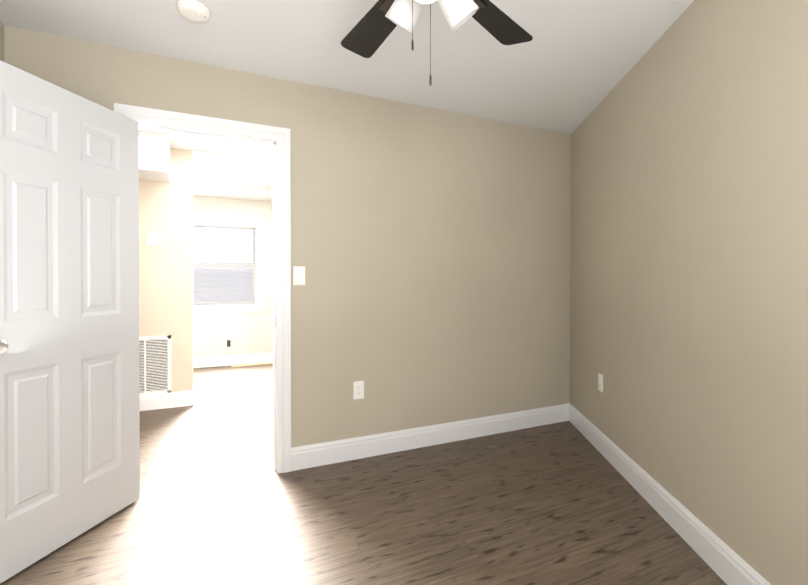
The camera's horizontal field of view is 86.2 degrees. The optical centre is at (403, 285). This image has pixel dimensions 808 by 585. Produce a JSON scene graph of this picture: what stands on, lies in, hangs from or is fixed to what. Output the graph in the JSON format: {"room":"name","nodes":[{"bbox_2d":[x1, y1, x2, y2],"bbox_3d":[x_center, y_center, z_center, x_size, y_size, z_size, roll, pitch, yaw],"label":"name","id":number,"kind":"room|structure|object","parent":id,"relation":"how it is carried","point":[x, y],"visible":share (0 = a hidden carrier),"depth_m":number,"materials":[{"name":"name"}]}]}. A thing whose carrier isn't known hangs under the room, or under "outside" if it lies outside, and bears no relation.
{"room":"empty bedroom","nodes":[
{"label":"empty bedroom","id":0,"kind":"room"},
{"bbox_2d":[0,20,3,61],"bbox_3d":[-1.326,-0.042,0.630,0.120,2.440,3.240,0,0,-25],"label":"wall","id":1,"kind":"structure","parent":0,"point":[1,41],"depth_m":2.09,"materials":[{"name":"beige paint"}]},
{"bbox_2d":[138,131,169,181],"bbox_3d":[-3.679,-1.121,3.133,3.474,0.318,0.420,0,0,-25],"label":"ceiling bulkhead","id":2,"kind":"object","parent":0,"point":[153,156],"visible":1,"depth_m":3.65,"materials":[{"name":"white paint"}]},
{"bbox_2d":[139,148,192,391],"bbox_3d":[-3.709,-0.062,3.424,3.660,2.440,0.120,0,0,-25],"label":"wall","id":3,"kind":"structure","parent":0,"point":[166,277],"depth_m":4.07,"materials":[{"name":"paint"}]},
{"bbox_2d":[147,233,159,245],"bbox_3d":[-2.316,-0.421,3.994,0.110,0.110,0.022,0,0,-25],"label":"thermostat","id":4,"kind":"object","parent":3,"relation":"attached to","point":[153,239],"visible":1,"depth_m":3.98,"materials":[{"name":"white plastic"}]},
{"bbox_2d":[139,335,170,395],"bbox_3d":[-2.383,0.745,3.979,0.420,0.540,0.008,0,0,-25],"label":"air vent","id":5,"kind":"object","parent":3,"relation":"in","point":[154,364],"visible":0.54,"depth_m":4.01,"materials":[{"name":"white metal"}]},
{"bbox_2d":[139,389,194,410],"bbox_3d":[-3.675,1.088,3.374,3.674,0.142,0.014,0,0,-25],"label":"baseboard","id":6,"kind":"structure","parent":3,"relation":"attached to","point":[168,400],"depth_m":4.05,"materials":[{"name":"white wood"}]},
{"bbox_2d":[193,196,272,357],"bbox_3d":[-2.096,-0.082,6.374,9.320,2.440,0.120,0,0,-25],"label":"wall","id":7,"kind":"structure","parent":0,"point":[247,332],"depth_m":6.19,"materials":[{"name":"paint"}]},
{"bbox_2d":[226,340,230,346],"bbox_3d":[-2.486,0.827,6.129,0.062,0.108,0.006,0,0,-25],"label":"electrical outlet","id":8,"kind":"object","parent":7,"relation":"attached to","point":[228,343],"visible":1,"depth_m":6.13,"materials":[{"name":"black"}]},
{"bbox_2d":[193,215,265,312],"bbox_3d":[-2.559,-0.288,6.126,1.123,1.335,0.175,0,0,-25],"label":"window","id":9,"kind":"structure","parent":7,"relation":"in","point":[259,305],"depth_m":6.21,"materials":[{"name":"white"}]},
{"bbox_2d":[193,223,255,304],"bbox_3d":[-2.554,-0.288,6.115,0.867,1.131,0.039,0,0,-25],"label":"window blinds","id":10,"kind":"object","parent":9,"relation":"attached to","point":[249,301],"visible":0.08,"depth_m":6.12,"materials":[{"name":"grey plastic"}]},
{"bbox_2d":[193,352,272,367],"bbox_3d":[-2.240,1.068,6.241,8.700,0.142,0.014,0,0,-25],"label":"baseboard","id":11,"kind":"structure","parent":7,"relation":"attached to","point":[199,362],"depth_m":6.14,"materials":[{"name":"white wood"}]},
{"bbox_2d":[193,182,272,201],"bbox_3d":[-2.079,-1.265,5.998,8.800,0.070,0.560,0,0,-25],"label":"ceiling","id":12,"kind":"structure","parent":0,"point":[229,191],"depth_m":5.74,"materials":[{"name":"white paint"}]},
{"bbox_2d":[4,25,570,447],"bbox_3d":[-1.519,-0.054,2.361,6.969,2.440,0.060,0,0,-25],"label":"wall","id":13,"kind":"structure","parent":0,"point":[430,250],"depth_m":3.02,"materials":[{"name":"beige paint"}]},
{"bbox_2d":[114,103,290,473],"bbox_3d":[-1.155,0.098,2.565,0.920,2.133,0.160,0,0,-25],"label":"door frame","id":14,"kind":"structure","parent":13,"relation":"attached to","point":[280,136],"depth_m":2.67,"materials":[{"name":"white wood"}]},
{"bbox_2d":[0,60,139,582],"bbox_3d":[-1.526,0.142,1.955,0.175,2.030,0.793,0,0,12],"label":"door","id":15,"kind":"structure","parent":14,"relation":"attached to","point":[69,342],"depth_m":1.92,"materials":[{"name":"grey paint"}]},
{"bbox_2d":[291,447,294,470],"bbox_3d":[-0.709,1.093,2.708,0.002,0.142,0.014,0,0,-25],"label":"baseboard","id":16,"kind":"structure","parent":13,"relation":"attached to","point":[293,448],"depth_m":2.71,"materials":[{"name":"white wood"}]},
{"bbox_2d":[293,266,304,284],"bbox_3d":[-0.658,-0.059,2.721,0.074,0.118,0.018,0,0,-25],"label":"switch plate","id":17,"kind":"object","parent":13,"relation":"attached to","point":[298,275],"visible":1,"depth_m":2.72,"materials":[{"name":"white plastic"}]},
{"bbox_2d":[353,381,363,399],"bbox_3d":[-0.303,0.705,2.898,0.074,0.118,0.007,0,0,-25],"label":"outlet","id":18,"kind":"object","parent":13,"relation":"attached to","point":[358,389],"visible":1,"depth_m":2.90,"materials":[{"name":"white plastic"}]},
{"bbox_2d":[0,0,693,188],"bbox_3d":[-0.596,-1.330,3.153,9.320,0.100,7.210,0,0,-25],"label":"ceiling","id":19,"kind":"structure","parent":0,"point":[567,68],"depth_m":2.33,"materials":[{"name":"white paint"}]},
{"bbox_2d":[176,0,210,22],"bbox_3d":[-0.965,-1.252,1.983,0.142,0.040,0.142,0,0,15],"label":"smoke detector","id":20,"kind":"object","parent":19,"relation":"attached to","point":[194,11],"visible":1,"depth_m":1.96,"materials":[{"name":"white plastic"}]},
{"bbox_2d":[192,151,220,169],"bbox_3d":[-1.976,-1.245,4.325,0.250,0.085,0.300,0,0,-25],"label":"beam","id":21,"kind":"structure","parent":19,"relation":"attached to","point":[207,160],"depth_m":4.22,"materials":[{"name":"white paint"}]},
{"bbox_2d":[341,0,532,85],"bbox_3d":[0.059,-0.937,1.387,1.166,0.661,1.141,0,0,-25],"label":"ceiling fan","id":22,"kind":"object","parent":19,"relation":"hanging from","point":[367,35],"visible":1,"depth_m":1.62,"materials":[{"name":"black wood"}]},
{"bbox_2d":[0,363,726,584],"bbox_3d":[-0.596,1.210,3.171,9.320,0.100,7.210,0,0,-25],"label":"floor","id":23,"kind":"structure","parent":0,"point":[221,501],"depth_m":2.17,"materials":[{"name":"brown wood"}]},
{"bbox_2d":[231,362,272,366],"bbox_3d":[-2.152,1.132,6.147,0.560,0.014,0.060,0,0,-29],"label":"scrap","id":24,"kind":"object","parent":23,"relation":"on","point":[252,364],"visible":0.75,"depth_m":6.12,"materials":[{"name":"beige"}]},
{"bbox_2d":[570,0,807,584],"bbox_3d":[1.339,-0.050,1.717,0.120,2.440,3.975,0,0,4],"label":"wall","id":25,"kind":"structure","parent":0,"point":[689,243],"depth_m":1.83,"materials":[{"name":"beige paint"}]},
{"bbox_2d":[371,403,770,584],"bbox_3d":[1.273,1.098,1.939,1.790,0.142,3.097,0,0,-25],"label":"baseboard","id":26,"kind":"structure","parent":25,"relation":"attached to","point":[727,564],"depth_m":2.86,"materials":[{"name":"white wood"}]},
{"bbox_2d":[598,373,602,391],"bbox_3d":[1.370,0.681,3.017,0.007,0.118,0.074,0,0,4],"label":"outlet","id":27,"kind":"object","parent":25,"relation":"attached to","point":[600,382],"visible":1,"depth_m":3.01,"materials":[{"name":"white plastic"}]},
{"label":"outside","id":28,"kind":"structure","parent":0,"visible":0},
{"bbox_2d":[193,227,252,302],"bbox_3d":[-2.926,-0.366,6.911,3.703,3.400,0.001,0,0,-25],"label":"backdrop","id":29,"kind":"structure","parent":28,"point":[222,262],"depth_m":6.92,"materials":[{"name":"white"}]}
]}

